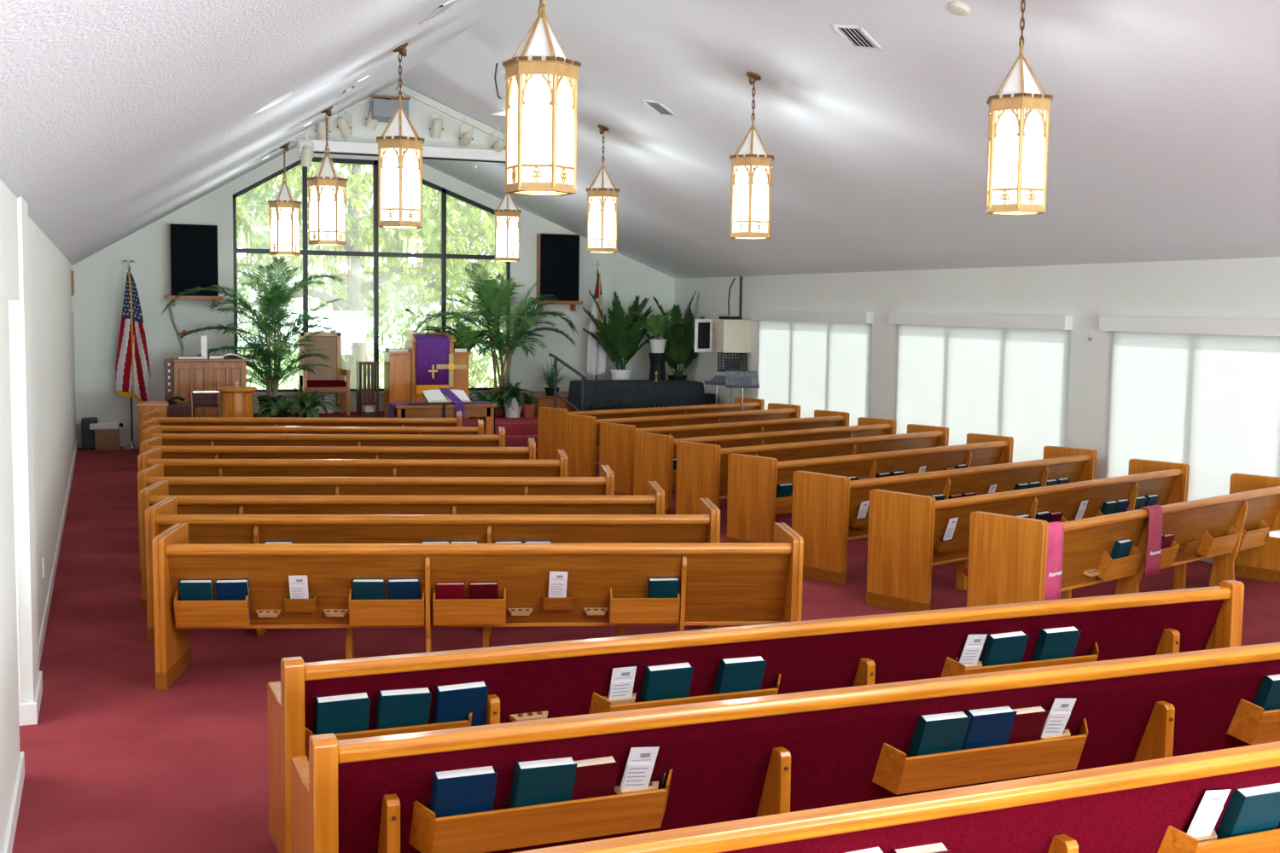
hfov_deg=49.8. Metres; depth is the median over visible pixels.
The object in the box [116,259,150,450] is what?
flag
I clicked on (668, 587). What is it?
hymnal
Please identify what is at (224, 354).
book
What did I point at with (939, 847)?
book
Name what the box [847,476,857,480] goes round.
hymnal
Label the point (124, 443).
baseboard
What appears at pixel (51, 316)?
wall
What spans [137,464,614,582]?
pew
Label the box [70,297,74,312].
thermostat
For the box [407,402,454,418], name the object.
strap
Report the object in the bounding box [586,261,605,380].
flag
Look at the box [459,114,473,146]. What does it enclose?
spotlight
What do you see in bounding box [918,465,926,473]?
card
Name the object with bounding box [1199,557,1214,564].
baseboard
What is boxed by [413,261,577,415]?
palm
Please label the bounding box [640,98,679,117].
ceiling vent
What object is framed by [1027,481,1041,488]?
hymnal
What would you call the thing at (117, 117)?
ceiling
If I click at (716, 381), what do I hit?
music stand
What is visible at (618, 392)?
piano
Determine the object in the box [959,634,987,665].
card
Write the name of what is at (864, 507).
card
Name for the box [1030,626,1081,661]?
hymnal
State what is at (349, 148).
beam
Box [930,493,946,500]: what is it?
hymnal
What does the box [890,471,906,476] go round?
hymnal
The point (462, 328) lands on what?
palm
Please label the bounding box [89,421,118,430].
printer
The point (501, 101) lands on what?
projector
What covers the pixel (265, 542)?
hymnal
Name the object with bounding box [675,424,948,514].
pew
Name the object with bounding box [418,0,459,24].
ceiling vent
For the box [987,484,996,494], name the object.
card
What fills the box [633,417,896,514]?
pew
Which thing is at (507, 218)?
pendant lantern
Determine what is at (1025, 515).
hymnal
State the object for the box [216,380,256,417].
baptismal font
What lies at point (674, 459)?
hymnal
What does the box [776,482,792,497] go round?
hymnal
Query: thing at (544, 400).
wooden riser
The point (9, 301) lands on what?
trim
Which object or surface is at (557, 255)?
loudspeaker
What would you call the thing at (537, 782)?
hymnal
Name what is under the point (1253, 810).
hymnal
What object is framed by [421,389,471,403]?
open bible
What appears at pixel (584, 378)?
handrail
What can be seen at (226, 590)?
hymnal
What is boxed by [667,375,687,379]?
pot
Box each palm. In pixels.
[160,256,347,418]
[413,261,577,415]
[419,322,498,401]
[581,289,660,380]
[641,291,705,379]
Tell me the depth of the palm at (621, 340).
22.23 m
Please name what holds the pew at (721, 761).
on the floor
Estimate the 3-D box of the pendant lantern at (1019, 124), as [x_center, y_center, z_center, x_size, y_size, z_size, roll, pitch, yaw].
[2.345,-2.039,8.522,0.379,1.427,0.427,2,5,9]
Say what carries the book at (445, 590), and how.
in the pew at (747, 584)
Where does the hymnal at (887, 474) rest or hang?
in the pew at (753, 505)
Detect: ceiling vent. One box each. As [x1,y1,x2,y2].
[336,86,354,98]
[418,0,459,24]
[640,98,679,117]
[831,23,882,51]
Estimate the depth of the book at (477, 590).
8.03 m
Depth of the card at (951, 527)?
10.22 m
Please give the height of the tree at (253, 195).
7.220 m
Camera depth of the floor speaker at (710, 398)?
21.83 m
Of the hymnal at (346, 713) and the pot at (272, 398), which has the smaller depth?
the hymnal at (346, 713)
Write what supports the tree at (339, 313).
on the ground
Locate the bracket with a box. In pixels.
[370,94,410,100]
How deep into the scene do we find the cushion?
9.35 m
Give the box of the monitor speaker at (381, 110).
[369,94,410,122]
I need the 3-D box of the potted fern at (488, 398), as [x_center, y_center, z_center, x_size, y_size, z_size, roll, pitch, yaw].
[-2.369,-0.388,21.240,0.813,0.528,0.866,-2,6,-31]
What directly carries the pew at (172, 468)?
on the floor
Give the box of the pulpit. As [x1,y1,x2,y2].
[381,331,471,418]
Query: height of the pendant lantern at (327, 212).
1.467 m
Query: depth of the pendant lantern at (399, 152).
11.00 m
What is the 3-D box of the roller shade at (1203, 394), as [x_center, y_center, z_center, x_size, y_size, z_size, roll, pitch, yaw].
[5.121,0.006,11.977,0.098,1.885,3.380,-1,5,-21]
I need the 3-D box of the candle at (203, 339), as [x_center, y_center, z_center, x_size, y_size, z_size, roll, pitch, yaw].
[-6.084,-1.106,19.254,0.080,0.320,0.079,-1,5,-21]
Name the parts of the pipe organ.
panel, panel, panel, panel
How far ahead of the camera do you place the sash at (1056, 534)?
8.95 m
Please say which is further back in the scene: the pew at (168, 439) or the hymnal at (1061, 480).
the pew at (168, 439)
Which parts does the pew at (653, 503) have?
panel, rail, backrest, panel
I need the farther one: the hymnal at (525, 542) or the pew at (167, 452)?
the pew at (167, 452)
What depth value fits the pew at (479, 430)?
15.29 m
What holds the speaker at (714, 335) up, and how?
attached to the wall at (1249, 288)
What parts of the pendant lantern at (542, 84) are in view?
glass panel, lantern frame, cone glass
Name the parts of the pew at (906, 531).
panel, rail, leg, backrest, rail, panel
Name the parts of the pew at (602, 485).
panel, rail, backrest, panel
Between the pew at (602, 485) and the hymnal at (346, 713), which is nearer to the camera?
the hymnal at (346, 713)
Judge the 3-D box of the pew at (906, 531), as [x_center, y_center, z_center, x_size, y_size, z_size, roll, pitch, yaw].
[3.281,0.832,11.383,3.786,0.870,0.652,-4,7,-41]
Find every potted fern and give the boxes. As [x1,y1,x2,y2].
[253,395,300,418]
[285,387,341,418]
[467,384,513,418]
[490,382,532,418]
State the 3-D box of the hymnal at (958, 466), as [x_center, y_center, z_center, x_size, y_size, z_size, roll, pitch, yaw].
[3.338,0.515,14.426,0.183,0.256,0.124,-4,7,-41]
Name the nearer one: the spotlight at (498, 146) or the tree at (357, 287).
the spotlight at (498, 146)
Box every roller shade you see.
[750,310,873,426]
[888,312,1073,462]
[1099,316,1279,500]
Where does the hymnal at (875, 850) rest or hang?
in the pew at (1149, 806)
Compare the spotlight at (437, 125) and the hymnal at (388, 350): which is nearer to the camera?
the spotlight at (437, 125)
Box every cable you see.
[168,305,183,355]
[727,278,735,315]
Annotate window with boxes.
[232,157,510,392]
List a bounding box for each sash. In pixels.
[1043,521,1064,600]
[1140,505,1163,578]
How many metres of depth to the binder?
19.13 m
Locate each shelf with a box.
[166,295,222,306]
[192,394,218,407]
[532,300,582,310]
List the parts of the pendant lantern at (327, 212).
chain, lantern frame, glass panel, cone glass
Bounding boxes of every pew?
[137,448,567,477]
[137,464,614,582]
[139,480,664,612]
[140,436,535,459]
[141,418,483,442]
[142,410,461,426]
[142,424,505,447]
[144,497,720,643]
[151,523,803,690]
[267,580,1244,852]
[290,642,1279,852]
[512,741,1279,852]
[537,397,764,459]
[563,402,800,477]
[599,409,849,495]
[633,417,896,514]
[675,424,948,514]
[726,433,1013,543]
[790,445,1097,585]
[865,459,1190,612]
[963,472,1279,607]
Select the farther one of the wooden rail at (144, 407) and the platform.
the platform
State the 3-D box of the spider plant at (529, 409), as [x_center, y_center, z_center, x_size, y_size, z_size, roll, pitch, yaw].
[-1.740,-0.346,21.268,0.350,0.405,0.401,4,6,29]
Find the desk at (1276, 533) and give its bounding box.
[1268,530,1279,538]
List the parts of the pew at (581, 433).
panel, backrest, rail, panel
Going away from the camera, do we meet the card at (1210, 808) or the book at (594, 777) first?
the card at (1210, 808)
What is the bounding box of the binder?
[177,355,203,359]
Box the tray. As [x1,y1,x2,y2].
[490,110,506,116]
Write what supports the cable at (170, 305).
hanging from the wall shelf at (213, 299)
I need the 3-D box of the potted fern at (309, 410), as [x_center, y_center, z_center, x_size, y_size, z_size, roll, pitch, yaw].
[-4.827,-0.313,20.177,0.838,0.505,0.878,0,5,-5]
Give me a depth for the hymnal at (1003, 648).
6.45 m
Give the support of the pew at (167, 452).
on the floor
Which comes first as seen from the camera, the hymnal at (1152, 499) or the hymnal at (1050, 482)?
the hymnal at (1152, 499)
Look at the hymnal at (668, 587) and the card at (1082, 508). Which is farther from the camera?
the card at (1082, 508)
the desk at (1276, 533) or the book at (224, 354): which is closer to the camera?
the desk at (1276, 533)
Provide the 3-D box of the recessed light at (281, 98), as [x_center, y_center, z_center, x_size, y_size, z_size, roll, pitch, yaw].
[-2.574,-2.269,9.667,0.261,0.158,0.298,0,5,-15]
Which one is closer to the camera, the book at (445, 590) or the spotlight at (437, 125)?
the book at (445, 590)
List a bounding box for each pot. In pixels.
[256,395,286,418]
[272,413,291,418]
[299,408,319,418]
[485,390,505,415]
[502,397,521,418]
[610,369,632,380]
[648,338,667,353]
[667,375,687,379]
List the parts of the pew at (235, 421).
panel, rail, backrest, panel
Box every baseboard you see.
[1,751,24,852]
[18,701,37,726]
[33,440,77,721]
[77,438,139,448]
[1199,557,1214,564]
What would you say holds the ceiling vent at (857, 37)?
in the ceiling at (1164, 129)
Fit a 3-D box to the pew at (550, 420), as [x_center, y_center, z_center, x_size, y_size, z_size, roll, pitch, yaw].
[0.208,0.100,19.316,3.786,0.870,0.652,-4,7,-42]
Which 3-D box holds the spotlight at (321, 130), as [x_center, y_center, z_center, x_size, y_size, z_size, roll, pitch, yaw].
[-3.847,-3.674,16.736,0.163,0.429,0.217,2,5,12]
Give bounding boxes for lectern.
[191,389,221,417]
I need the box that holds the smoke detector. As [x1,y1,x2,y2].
[948,1,971,16]
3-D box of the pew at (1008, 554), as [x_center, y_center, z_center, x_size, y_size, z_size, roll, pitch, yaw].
[3.773,0.930,10.330,3.786,0.870,0.652,-4,7,-41]
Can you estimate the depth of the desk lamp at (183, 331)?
20.68 m
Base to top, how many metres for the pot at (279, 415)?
0.120 m
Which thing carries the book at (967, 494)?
in the pew at (826, 507)
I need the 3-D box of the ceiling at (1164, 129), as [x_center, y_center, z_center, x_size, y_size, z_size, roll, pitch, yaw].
[2.798,-2.498,10.513,6.000,2.499,26.330,-1,5,-21]
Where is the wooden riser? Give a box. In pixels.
[519,390,689,416]
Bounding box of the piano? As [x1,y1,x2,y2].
[567,379,705,410]
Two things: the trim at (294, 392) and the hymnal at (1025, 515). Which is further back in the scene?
the trim at (294, 392)
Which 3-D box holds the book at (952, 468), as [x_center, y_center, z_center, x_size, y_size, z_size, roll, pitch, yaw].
[3.185,0.535,14.300,0.167,0.229,0.110,-4,7,-41]
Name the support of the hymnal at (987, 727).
in the pew at (721, 761)
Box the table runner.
[388,401,495,435]
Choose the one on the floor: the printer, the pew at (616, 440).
the pew at (616, 440)
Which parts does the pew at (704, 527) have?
panel, rail, backrest, panel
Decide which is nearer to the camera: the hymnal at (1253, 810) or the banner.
the hymnal at (1253, 810)
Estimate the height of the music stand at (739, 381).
1.296 m
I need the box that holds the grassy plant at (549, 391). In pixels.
[534,357,569,395]
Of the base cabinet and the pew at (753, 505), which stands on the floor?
the pew at (753, 505)
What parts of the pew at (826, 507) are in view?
panel, rail, backrest, rail, panel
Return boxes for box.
[70,270,74,295]
[94,427,120,450]
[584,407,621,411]
[718,316,742,319]
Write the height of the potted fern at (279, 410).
0.476 m
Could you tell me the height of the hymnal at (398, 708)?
0.279 m
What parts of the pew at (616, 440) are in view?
panel, rail, backrest, panel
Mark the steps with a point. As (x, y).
(510, 440)
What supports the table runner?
on the table at (485, 412)
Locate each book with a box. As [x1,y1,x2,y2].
[208,354,224,359]
[220,353,252,361]
[436,581,465,599]
[469,581,498,599]
[571,756,618,800]
[857,477,870,480]
[890,843,951,852]
[943,466,956,470]
[948,493,963,499]
[962,491,977,497]
[1006,706,1048,744]
[1047,511,1063,523]
[1161,533,1175,549]
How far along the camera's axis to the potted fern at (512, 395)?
21.13 m
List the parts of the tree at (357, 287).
crown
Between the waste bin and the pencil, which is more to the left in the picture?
the waste bin
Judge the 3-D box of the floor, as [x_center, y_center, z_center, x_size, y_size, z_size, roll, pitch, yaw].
[0.150,1.457,9.848,11.360,0.200,26.330,-1,5,-21]
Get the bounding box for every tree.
[236,162,506,389]
[236,183,285,344]
[237,169,500,389]
[360,188,506,387]
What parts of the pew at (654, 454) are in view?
panel, backrest, rail, panel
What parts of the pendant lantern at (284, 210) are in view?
chain, lantern frame, glass panel, cone glass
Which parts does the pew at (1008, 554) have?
panel, leg, rail, rail, backrest, leg, panel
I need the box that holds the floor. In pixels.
[11,446,1279,852]
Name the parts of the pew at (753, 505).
panel, rail, backrest, rail, panel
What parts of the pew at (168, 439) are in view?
panel, rail, backrest, panel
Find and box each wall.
[0,179,75,852]
[72,146,674,440]
[285,81,505,150]
[673,256,1279,479]
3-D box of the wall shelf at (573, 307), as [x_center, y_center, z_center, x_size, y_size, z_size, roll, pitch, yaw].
[-1.364,-1.996,22.807,0.800,0.160,0.280,-1,5,-21]
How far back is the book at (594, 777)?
4.62 m
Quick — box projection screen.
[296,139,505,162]
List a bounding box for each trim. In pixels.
[8,300,22,704]
[253,389,492,394]
[286,82,504,141]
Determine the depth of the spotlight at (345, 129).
16.79 m
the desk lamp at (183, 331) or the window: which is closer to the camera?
the desk lamp at (183, 331)
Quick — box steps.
[505,435,537,459]
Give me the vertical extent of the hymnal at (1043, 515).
0.255 m
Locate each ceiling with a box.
[0,0,506,265]
[396,0,1279,279]
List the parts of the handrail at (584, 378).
post, post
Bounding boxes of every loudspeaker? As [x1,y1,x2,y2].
[169,223,218,296]
[536,233,579,301]
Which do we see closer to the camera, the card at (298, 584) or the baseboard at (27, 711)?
the baseboard at (27, 711)
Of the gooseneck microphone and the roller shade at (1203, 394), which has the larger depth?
the gooseneck microphone
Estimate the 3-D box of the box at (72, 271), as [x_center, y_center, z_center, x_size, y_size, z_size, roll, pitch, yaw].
[-7.934,-2.007,19.291,0.030,0.340,0.160,-1,5,-21]
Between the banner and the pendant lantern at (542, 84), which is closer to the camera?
the pendant lantern at (542, 84)
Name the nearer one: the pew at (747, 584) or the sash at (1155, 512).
the pew at (747, 584)
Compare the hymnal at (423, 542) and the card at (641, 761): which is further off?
the hymnal at (423, 542)
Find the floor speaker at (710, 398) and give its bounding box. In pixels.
[704,393,717,404]
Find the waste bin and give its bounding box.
[81,417,97,449]
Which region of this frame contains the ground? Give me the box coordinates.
[238,349,503,389]
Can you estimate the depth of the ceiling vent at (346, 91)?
13.17 m
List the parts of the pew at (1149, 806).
backrest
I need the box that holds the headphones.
[168,396,185,404]
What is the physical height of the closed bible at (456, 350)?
0.060 m
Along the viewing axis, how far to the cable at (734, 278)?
21.09 m
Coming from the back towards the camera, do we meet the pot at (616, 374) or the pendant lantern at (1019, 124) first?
the pot at (616, 374)
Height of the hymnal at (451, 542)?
0.254 m
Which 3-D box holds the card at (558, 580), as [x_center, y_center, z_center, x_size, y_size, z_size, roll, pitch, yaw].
[-0.479,0.927,8.061,0.110,0.175,0.059,0,5,-6]
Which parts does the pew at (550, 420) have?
panel, rail, backrest, panel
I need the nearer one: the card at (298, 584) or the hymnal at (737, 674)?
the hymnal at (737, 674)
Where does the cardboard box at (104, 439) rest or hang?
on the floor
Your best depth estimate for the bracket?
16.90 m
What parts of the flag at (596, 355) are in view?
gold cord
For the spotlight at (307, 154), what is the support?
attached to the ceiling at (117, 117)
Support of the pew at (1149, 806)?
on the floor
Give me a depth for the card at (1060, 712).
5.37 m
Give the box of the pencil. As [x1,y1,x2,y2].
[660,773,665,789]
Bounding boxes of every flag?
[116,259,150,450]
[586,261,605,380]
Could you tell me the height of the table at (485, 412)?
0.865 m
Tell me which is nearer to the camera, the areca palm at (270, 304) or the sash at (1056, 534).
the sash at (1056, 534)
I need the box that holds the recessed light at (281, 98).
[253,92,291,113]
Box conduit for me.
[738,276,742,316]
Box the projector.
[490,63,506,116]
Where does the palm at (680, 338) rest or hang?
on the wooden riser
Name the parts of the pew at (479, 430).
panel, rail, backrest, panel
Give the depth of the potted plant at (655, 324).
22.30 m
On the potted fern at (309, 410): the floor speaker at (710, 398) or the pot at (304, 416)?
the pot at (304, 416)
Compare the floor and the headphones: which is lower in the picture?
the floor
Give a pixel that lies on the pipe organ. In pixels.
(181, 375)
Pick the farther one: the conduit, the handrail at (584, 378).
the conduit
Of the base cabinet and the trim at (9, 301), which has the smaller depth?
the trim at (9, 301)
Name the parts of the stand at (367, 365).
post, label plate, post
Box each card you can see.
[288,576,308,599]
[548,571,567,597]
[608,666,636,705]
[619,746,658,791]
[856,500,869,518]
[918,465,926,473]
[942,517,958,541]
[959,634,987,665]
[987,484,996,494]
[1041,698,1076,737]
[1074,500,1088,520]
[1186,789,1230,837]
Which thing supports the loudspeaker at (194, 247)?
on the wall shelf at (213, 299)
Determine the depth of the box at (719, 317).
20.91 m
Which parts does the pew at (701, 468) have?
panel, backrest, rail, panel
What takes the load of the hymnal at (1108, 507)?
in the pew at (906, 531)
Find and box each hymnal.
[178,579,214,600]
[215,578,252,620]
[264,541,293,543]
[313,692,370,735]
[352,578,384,599]
[373,687,431,730]
[385,348,408,352]
[387,577,420,599]
[422,541,449,543]
[429,766,497,818]
[432,681,488,727]
[450,541,477,543]
[494,540,522,543]
[507,757,577,808]
[523,541,551,543]
[639,663,693,702]
[647,576,680,598]
[672,458,676,470]
[712,656,766,694]
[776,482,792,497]
[846,847,883,852]
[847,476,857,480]
[875,471,891,477]
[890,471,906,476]
[906,711,971,757]
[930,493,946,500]
[954,463,967,469]
[961,706,1017,750]
[980,631,1029,666]
[1013,482,1030,490]
[1013,513,1031,518]
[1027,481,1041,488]
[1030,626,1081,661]
[1035,510,1051,522]
[1046,478,1058,486]
[1056,477,1070,484]
[1100,500,1118,515]
[1110,538,1134,559]
[1114,498,1130,513]
[1134,495,1147,510]
[1144,494,1159,506]
[1216,783,1279,839]
[1253,674,1279,711]
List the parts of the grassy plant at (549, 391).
pot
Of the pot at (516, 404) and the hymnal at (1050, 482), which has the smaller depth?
the hymnal at (1050, 482)
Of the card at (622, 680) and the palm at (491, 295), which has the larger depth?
the palm at (491, 295)
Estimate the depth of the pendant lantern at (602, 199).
15.54 m
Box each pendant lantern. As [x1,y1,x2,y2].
[267,142,301,255]
[306,105,347,245]
[376,42,424,228]
[494,162,521,261]
[502,0,581,196]
[586,124,619,252]
[729,71,774,239]
[985,0,1053,215]
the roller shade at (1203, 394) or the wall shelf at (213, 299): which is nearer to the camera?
the roller shade at (1203, 394)
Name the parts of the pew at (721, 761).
arm panel, post, rail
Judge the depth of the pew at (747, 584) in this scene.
8.03 m
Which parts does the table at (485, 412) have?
leg, leg, leg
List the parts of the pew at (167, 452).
panel, rail, backrest, panel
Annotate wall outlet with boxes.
[41,558,44,577]
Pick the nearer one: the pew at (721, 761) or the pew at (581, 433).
the pew at (721, 761)
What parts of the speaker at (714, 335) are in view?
door, glass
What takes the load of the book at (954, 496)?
in the pew at (826, 507)
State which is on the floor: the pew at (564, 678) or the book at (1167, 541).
the pew at (564, 678)
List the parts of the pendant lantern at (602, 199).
glass panel, lantern frame, cone glass, chain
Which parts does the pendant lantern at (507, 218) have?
lantern frame, glass panel, cone glass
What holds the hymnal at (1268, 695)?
in the pew at (721, 761)
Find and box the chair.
[298,331,349,415]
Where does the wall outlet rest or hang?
attached to the wall at (51, 316)
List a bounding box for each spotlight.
[299,132,314,167]
[314,116,330,140]
[337,108,352,138]
[365,93,378,129]
[429,104,443,139]
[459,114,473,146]
[491,127,505,152]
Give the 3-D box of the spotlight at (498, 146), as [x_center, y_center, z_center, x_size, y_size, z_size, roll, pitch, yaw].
[-1.796,-3.656,17.525,0.178,0.403,0.258,-1,5,-21]
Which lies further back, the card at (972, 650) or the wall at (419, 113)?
the wall at (419, 113)
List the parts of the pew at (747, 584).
panel, leg, rail, backrest, rail, leg, leg, panel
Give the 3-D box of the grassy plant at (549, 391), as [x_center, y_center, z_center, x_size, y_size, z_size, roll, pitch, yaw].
[-1.389,-0.843,21.918,0.921,0.694,1.040,-1,5,-21]
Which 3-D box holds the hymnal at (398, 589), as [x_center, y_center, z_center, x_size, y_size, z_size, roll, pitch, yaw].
[-1.370,1.003,8.024,0.184,0.256,0.124,0,5,-5]
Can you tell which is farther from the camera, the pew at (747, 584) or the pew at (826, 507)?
the pew at (826, 507)
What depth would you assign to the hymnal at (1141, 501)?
12.03 m
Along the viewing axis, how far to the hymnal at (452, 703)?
5.45 m
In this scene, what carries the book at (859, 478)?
in the pew at (753, 505)
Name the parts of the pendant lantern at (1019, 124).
lantern frame, glass panel, cone glass, chain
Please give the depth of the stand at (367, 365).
21.05 m
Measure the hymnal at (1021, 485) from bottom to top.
0.254 m
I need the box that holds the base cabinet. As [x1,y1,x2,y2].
[167,401,194,417]
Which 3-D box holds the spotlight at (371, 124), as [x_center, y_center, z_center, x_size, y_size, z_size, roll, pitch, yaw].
[-3.282,-3.864,16.938,0.200,0.430,0.132,2,5,18]
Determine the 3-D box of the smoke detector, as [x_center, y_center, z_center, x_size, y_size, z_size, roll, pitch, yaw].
[2.114,-2.765,9.130,0.143,0.080,0.149,-2,6,-28]
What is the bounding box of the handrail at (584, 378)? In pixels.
[548,353,587,411]
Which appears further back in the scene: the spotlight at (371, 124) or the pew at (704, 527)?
the spotlight at (371, 124)
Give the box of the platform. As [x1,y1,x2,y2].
[253,411,538,435]
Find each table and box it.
[387,402,496,435]
[576,405,683,411]
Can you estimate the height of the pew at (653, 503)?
0.870 m
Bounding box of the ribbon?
[439,388,464,421]
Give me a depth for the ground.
53.78 m
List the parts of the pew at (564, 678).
arm panel, post, backrest, rail, arm panel, post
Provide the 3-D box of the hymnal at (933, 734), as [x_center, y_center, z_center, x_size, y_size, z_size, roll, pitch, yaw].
[1.113,1.196,5.188,0.203,0.276,0.148,-1,5,-22]
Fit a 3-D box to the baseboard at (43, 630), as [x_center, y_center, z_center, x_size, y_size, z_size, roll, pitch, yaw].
[-5.739,0.872,13.798,0.053,0.115,14.340,-1,5,-21]
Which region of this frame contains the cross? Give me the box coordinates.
[436,354,466,387]
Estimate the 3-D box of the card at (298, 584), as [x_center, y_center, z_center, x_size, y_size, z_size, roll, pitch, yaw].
[-1.962,0.936,7.931,0.106,0.172,0.059,0,5,-5]
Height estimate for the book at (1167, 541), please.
0.229 m
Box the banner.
[412,334,449,394]
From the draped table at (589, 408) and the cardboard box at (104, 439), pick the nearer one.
the cardboard box at (104, 439)
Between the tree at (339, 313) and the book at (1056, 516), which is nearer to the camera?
the book at (1056, 516)
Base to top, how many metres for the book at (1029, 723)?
0.255 m
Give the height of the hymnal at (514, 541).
0.256 m
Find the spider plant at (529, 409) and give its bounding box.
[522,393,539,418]
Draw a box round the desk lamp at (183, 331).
[178,330,189,335]
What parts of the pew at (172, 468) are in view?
panel, rail, backrest, panel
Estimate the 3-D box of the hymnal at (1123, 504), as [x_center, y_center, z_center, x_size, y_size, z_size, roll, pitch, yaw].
[4.117,0.747,11.880,0.182,0.255,0.124,-3,7,-41]
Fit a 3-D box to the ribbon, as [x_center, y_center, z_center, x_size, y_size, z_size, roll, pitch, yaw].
[-2.555,-0.298,18.622,0.154,0.414,0.551,-2,6,-32]
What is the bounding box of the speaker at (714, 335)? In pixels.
[694,319,751,353]
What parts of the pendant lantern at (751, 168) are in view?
glass panel, lantern frame, cone glass, chain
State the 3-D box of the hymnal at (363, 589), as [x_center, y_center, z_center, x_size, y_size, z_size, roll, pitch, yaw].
[-1.572,1.002,8.005,0.180,0.253,0.124,0,5,-5]
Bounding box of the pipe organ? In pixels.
[163,357,247,417]
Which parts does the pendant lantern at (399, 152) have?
lantern frame, glass panel, cone glass, chain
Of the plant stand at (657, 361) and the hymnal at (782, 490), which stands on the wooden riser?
the plant stand at (657, 361)
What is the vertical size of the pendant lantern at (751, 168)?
1.427 m
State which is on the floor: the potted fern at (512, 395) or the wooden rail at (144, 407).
the wooden rail at (144, 407)
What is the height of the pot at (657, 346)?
0.220 m
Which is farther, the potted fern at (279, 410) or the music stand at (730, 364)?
the music stand at (730, 364)
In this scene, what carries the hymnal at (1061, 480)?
in the pew at (826, 507)
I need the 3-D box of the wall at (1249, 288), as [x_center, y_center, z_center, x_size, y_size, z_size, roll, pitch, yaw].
[5.373,-0.097,11.737,0.200,2.720,26.330,-1,5,-21]
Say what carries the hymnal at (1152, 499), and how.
in the pew at (906, 531)
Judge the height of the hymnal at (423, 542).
0.256 m
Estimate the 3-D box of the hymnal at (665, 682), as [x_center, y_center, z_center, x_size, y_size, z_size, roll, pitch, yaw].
[0.105,1.125,5.840,0.201,0.275,0.148,-1,5,-22]
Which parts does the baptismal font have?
lid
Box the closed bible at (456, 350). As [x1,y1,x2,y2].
[453,348,467,352]
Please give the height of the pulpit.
1.290 m
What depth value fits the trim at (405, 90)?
17.28 m
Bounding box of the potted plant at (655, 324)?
[627,308,685,353]
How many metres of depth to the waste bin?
20.17 m
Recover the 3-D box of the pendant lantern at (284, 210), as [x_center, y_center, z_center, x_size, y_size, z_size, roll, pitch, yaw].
[-4.675,-2.994,18.152,0.379,1.467,0.427,-4,7,-44]
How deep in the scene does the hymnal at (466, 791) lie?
4.45 m
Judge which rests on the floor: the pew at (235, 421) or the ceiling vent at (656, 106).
the pew at (235, 421)
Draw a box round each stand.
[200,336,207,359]
[356,360,378,416]
[648,352,666,379]
[704,375,732,404]
[716,352,747,403]
[725,371,759,411]
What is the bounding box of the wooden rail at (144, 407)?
[136,401,168,453]
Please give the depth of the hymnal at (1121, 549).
9.70 m
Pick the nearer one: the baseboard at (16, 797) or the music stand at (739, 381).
the baseboard at (16, 797)
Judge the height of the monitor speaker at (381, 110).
0.314 m
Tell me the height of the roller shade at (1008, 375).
1.885 m
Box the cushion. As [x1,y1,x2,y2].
[963,567,968,576]
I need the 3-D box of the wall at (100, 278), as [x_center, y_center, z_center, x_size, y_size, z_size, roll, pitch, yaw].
[-3.889,-2.257,22.031,9.960,4.980,0.150,-1,5,-21]
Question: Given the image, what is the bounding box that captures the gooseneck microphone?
[405,308,428,334]
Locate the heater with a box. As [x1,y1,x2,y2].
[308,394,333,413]

